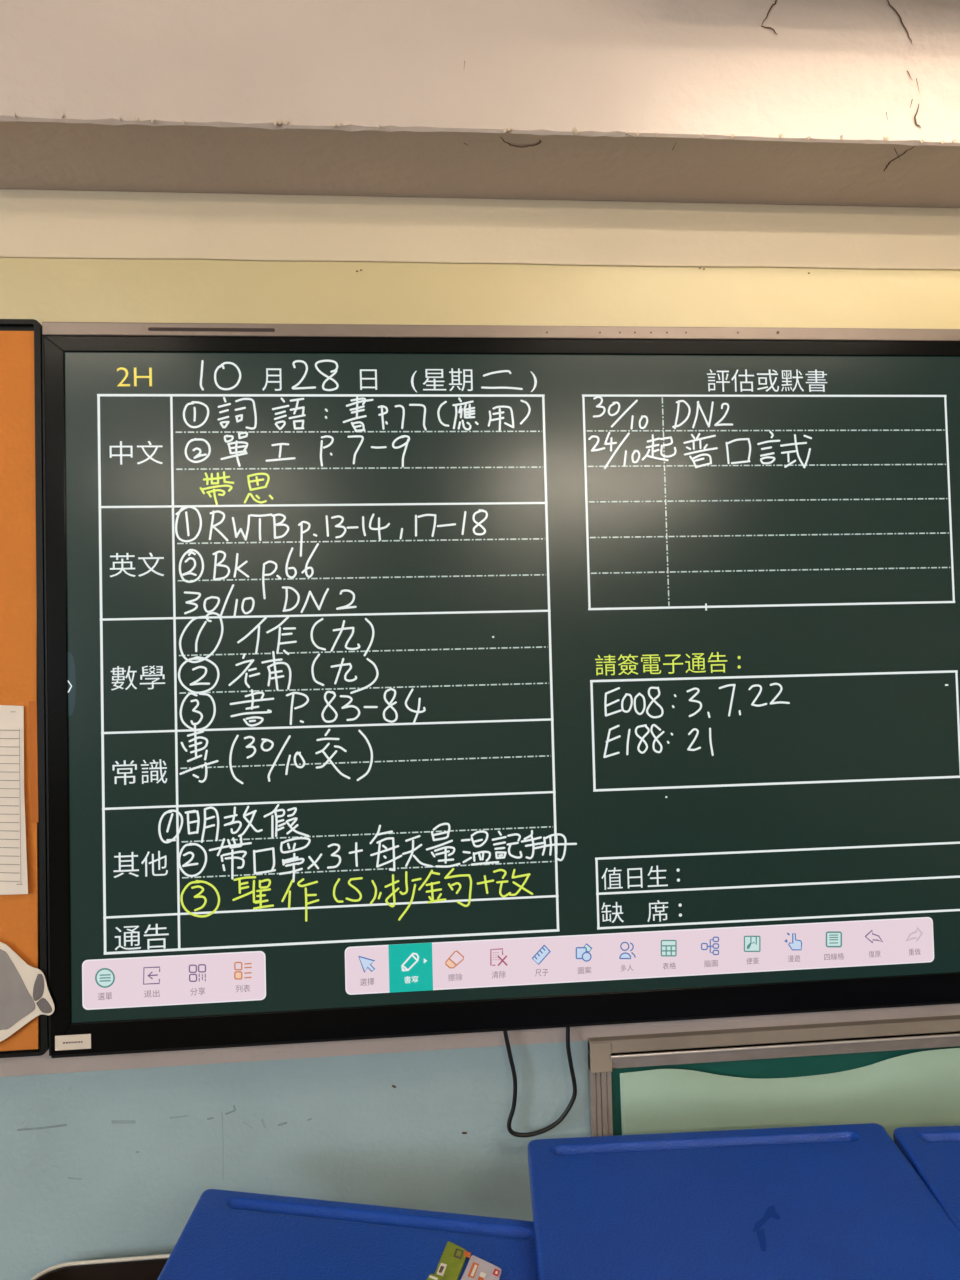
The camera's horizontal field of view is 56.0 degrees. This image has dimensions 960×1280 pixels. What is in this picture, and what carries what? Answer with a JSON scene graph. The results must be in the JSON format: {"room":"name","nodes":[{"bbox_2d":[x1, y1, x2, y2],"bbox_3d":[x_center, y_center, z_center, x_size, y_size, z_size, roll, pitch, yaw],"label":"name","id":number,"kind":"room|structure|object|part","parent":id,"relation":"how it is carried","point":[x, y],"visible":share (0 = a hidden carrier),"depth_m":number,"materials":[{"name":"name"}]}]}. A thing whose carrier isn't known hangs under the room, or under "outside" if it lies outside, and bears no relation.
{"room":"school classroom","nodes":[
{"label":"school classroom","id":0,"kind":"room"},
{"bbox_2d":[0,942,54,1041],"bbox_3d":[-0.779,0.554,1.411,0.217,0.209,0.002,-1,-2,-5],"label":"cutout","id":1,"kind":"object","parent":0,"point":[25,995],"visible":1,"depth_m":1.42,"materials":[{"name":"beige paper"}]},
{"bbox_2d":[0,258,959,1279],"bbox_3d":[-0.145,0.033,1.681,6.800,2.950,0.205,-1,-2,-5],"label":"wall","id":2,"kind":"structure","parent":0,"point":[106,1164],"depth_m":1.56,"materials":[{"name":"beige paint"}]},
{"bbox_2d":[0,319,48,1057],"bbox_3d":[-1.273,0.082,1.436,1.150,1.175,0.094,-1,-2,-5],"label":"pinboard","id":3,"kind":"object","parent":2,"relation":"attached to","point":[23,917],"visible":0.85,"depth_m":1.45,"materials":[{"name":"orange fabric"}]},
{"bbox_2d":[0,705,27,894],"bbox_3d":[-0.785,0.250,1.425,0.136,0.305,0.008,-1,-2,-4],"label":"paper sheet","id":4,"kind":"object","parent":3,"relation":"attached to","point":[13,853],"visible":1,"depth_m":1.43,"materials":[{"name":"white paper"}]},
{"bbox_2d":[0,189,959,269],"bbox_3d":[-0.156,-0.731,1.607,6.800,0.119,0.006,-1,-2,-5],"label":"trim","id":5,"kind":"structure","parent":2,"relation":"attached to","point":[53,224],"depth_m":1.62,"materials":[{"name":"beige paint"}]},
{"bbox_2d":[0,1003,959,1076],"bbox_3d":[-0.121,0.663,1.567,6.800,0.097,0.014,-1,-2,-5],"label":"trim","id":6,"kind":"structure","parent":2,"relation":"attached to","point":[43,1064],"depth_m":1.56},
{"bbox_2d":[42,322,959,1057],"bbox_3d":[0.282,0.052,1.570,1.968,1.176,0.095,-1,-2,-5],"label":"display","id":7,"kind":"object","parent":2,"relation":"attached to","point":[400,680],"visible":1,"depth_m":1.51,"materials":[{"name":"black plastic"}]},
{"bbox_3d":[-0.694,0.083,1.457,0.003,1.150,0.033,-1,-2,-5],"label":"trim","id":8,"kind":"part","parent":7,"relation":"part of","materials":[{"name":"black plastic"}]},
{"bbox_3d":[0.301,0.636,1.525,1.966,0.005,0.032,-1,-2,-5],"label":"trim","id":9,"kind":"part","parent":7,"relation":"part of","materials":[{"name":"black plastic"}]},
{"bbox_2d":[503,1027,576,1137],"bbox_3d":[0.103,0.743,1.552,0.127,0.218,0.007,-1,-2,-5],"label":"power cable","id":10,"kind":"object","parent":7,"relation":"hanging from","point":[560,1119],"visible":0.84,"depth_m":1.55,"materials":[{"name":"black plastic"}]},
{"bbox_2d":[588,1015,959,1136],"bbox_3d":[0.944,0.967,1.629,1.500,0.570,0.032,-1,-2,-5],"label":"board","id":11,"kind":"object","parent":2,"relation":"attached to","point":[788,1051],"visible":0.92,"depth_m":1.60,"materials":[{"name":"aluminium"},{"name":"green board fabric"},{"name":"bright aluminium"}]},
{"bbox_3d":[0.216,0.985,1.571,0.038,0.526,0.020,-1,-2,-5],"label":"rail","id":12,"kind":"part","parent":11,"relation":"part of","materials":[{"name":"metal"}]},
{"bbox_3d":[0.955,0.719,1.639,1.465,0.030,0.030,-1,-2,-5],"label":"rail","id":13,"kind":"part","parent":11,"relation":"part of","materials":[{"name":"metal"}]},
{"bbox_2d":[620,1048,959,1139],"bbox_3d":[0.658,0.975,1.607,0.819,0.468,0.013,-1,-2,-5],"label":"paper","id":14,"kind":"object","parent":11,"relation":"attached to","point":[917,1089],"visible":0.36,"depth_m":1.61,"materials":[{"name":"paper"}]},
{"bbox_3d":[0.222,1.400,-2.193,6.800,0.050,7.890,-1,-2,-5],"label":"floor","id":15,"kind":"structure","parent":0,"visible":0},
{"bbox_2d":[30,1254,169,1279],"bbox_3d":[-0.565,1.257,1.340,0.277,0.502,0.263,-1,-2,-5],"label":"chair","id":16,"kind":"object","parent":15,"relation":"on","point":[149,1267],"visible":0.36,"depth_m":1.47,"materials":[{"name":"brown plastic"}]},
{"bbox_2d":[157,1189,537,1279],"bbox_3d":[-0.171,1.161,1.121,0.590,0.660,0.420,-2,-2,12],"label":"school desk","id":17,"kind":"object","parent":15,"relation":"on","point":[227,1235],"visible":0.91,"depth_m":1.25,"materials":[{"name":"blue plastic"}]},
{"bbox_2d":[427,1274,439,1279],"bbox_3d":[-0.062,0.821,1.142,0.019,0.005,0.045,-2,-2,17],"label":"card","id":18,"kind":"object","parent":17,"relation":"on","point":[431,1276],"visible":1,"depth_m":1.16,"materials":[{"name":"white"}]},
{"bbox_2d":[434,1241,470,1279],"bbox_3d":[-0.036,0.827,1.189,0.039,0.005,0.096,-2,-2,13],"label":"card","id":19,"kind":"object","parent":17,"relation":"on","point":[453,1258],"visible":1,"depth_m":1.20,"materials":[{"name":"green paper"}]},
{"bbox_2d":[461,1255,500,1279],"bbox_3d":[0.002,0.824,1.167,0.048,0.004,0.076,-2,-2,16],"label":"card","id":20,"kind":"object","parent":17,"relation":"on","point":[477,1268],"visible":1,"depth_m":1.18,"materials":[{"name":"pink"}]},
{"bbox_2d":[468,1262,478,1277],"bbox_3d":[-0.009,0.824,1.179,0.009,0.001,0.030,-2,-2,14],"label":"picture","id":21,"kind":"object","parent":20,"relation":"on","point":[473,1267],"depth_m":1.18,"materials":[{"name":"orange paper"}]},
{"bbox_2d":[528,1123,959,1279],"bbox_3d":[0.370,1.130,1.216,0.596,0.700,0.450,-1,-2,-2],"label":"school desk","id":22,"kind":"object","parent":15,"relation":"on","point":[826,1202],"visible":1,"depth_m":1.24,"materials":[{"name":"blue plastic"}]},
{"bbox_2d":[893,1126,959,1230],"bbox_3d":[0.929,1.116,1.214,0.635,0.700,0.450,-1,-2,0],"label":"school desk","id":23,"kind":"object","parent":15,"relation":"on","point":[933,1152],"visible":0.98,"depth_m":1.35,"materials":[{"name":"blue plastic"}]},
{"bbox_3d":[0.146,-1.622,-2.096,6.800,0.100,7.890,-1,-2,-5],"label":"ceiling","id":24,"kind":"structure","parent":0,"visible":0},
{"bbox_2d":[0,0,959,207],"bbox_3d":[-0.158,-1.119,1.522,6.800,0.658,0.218,-1,-2,-5],"label":"beam","id":25,"kind":"structure","parent":24,"relation":"attached to","point":[775,102],"depth_m":1.45,"materials":[{"name":"beige paint"}]}
]}

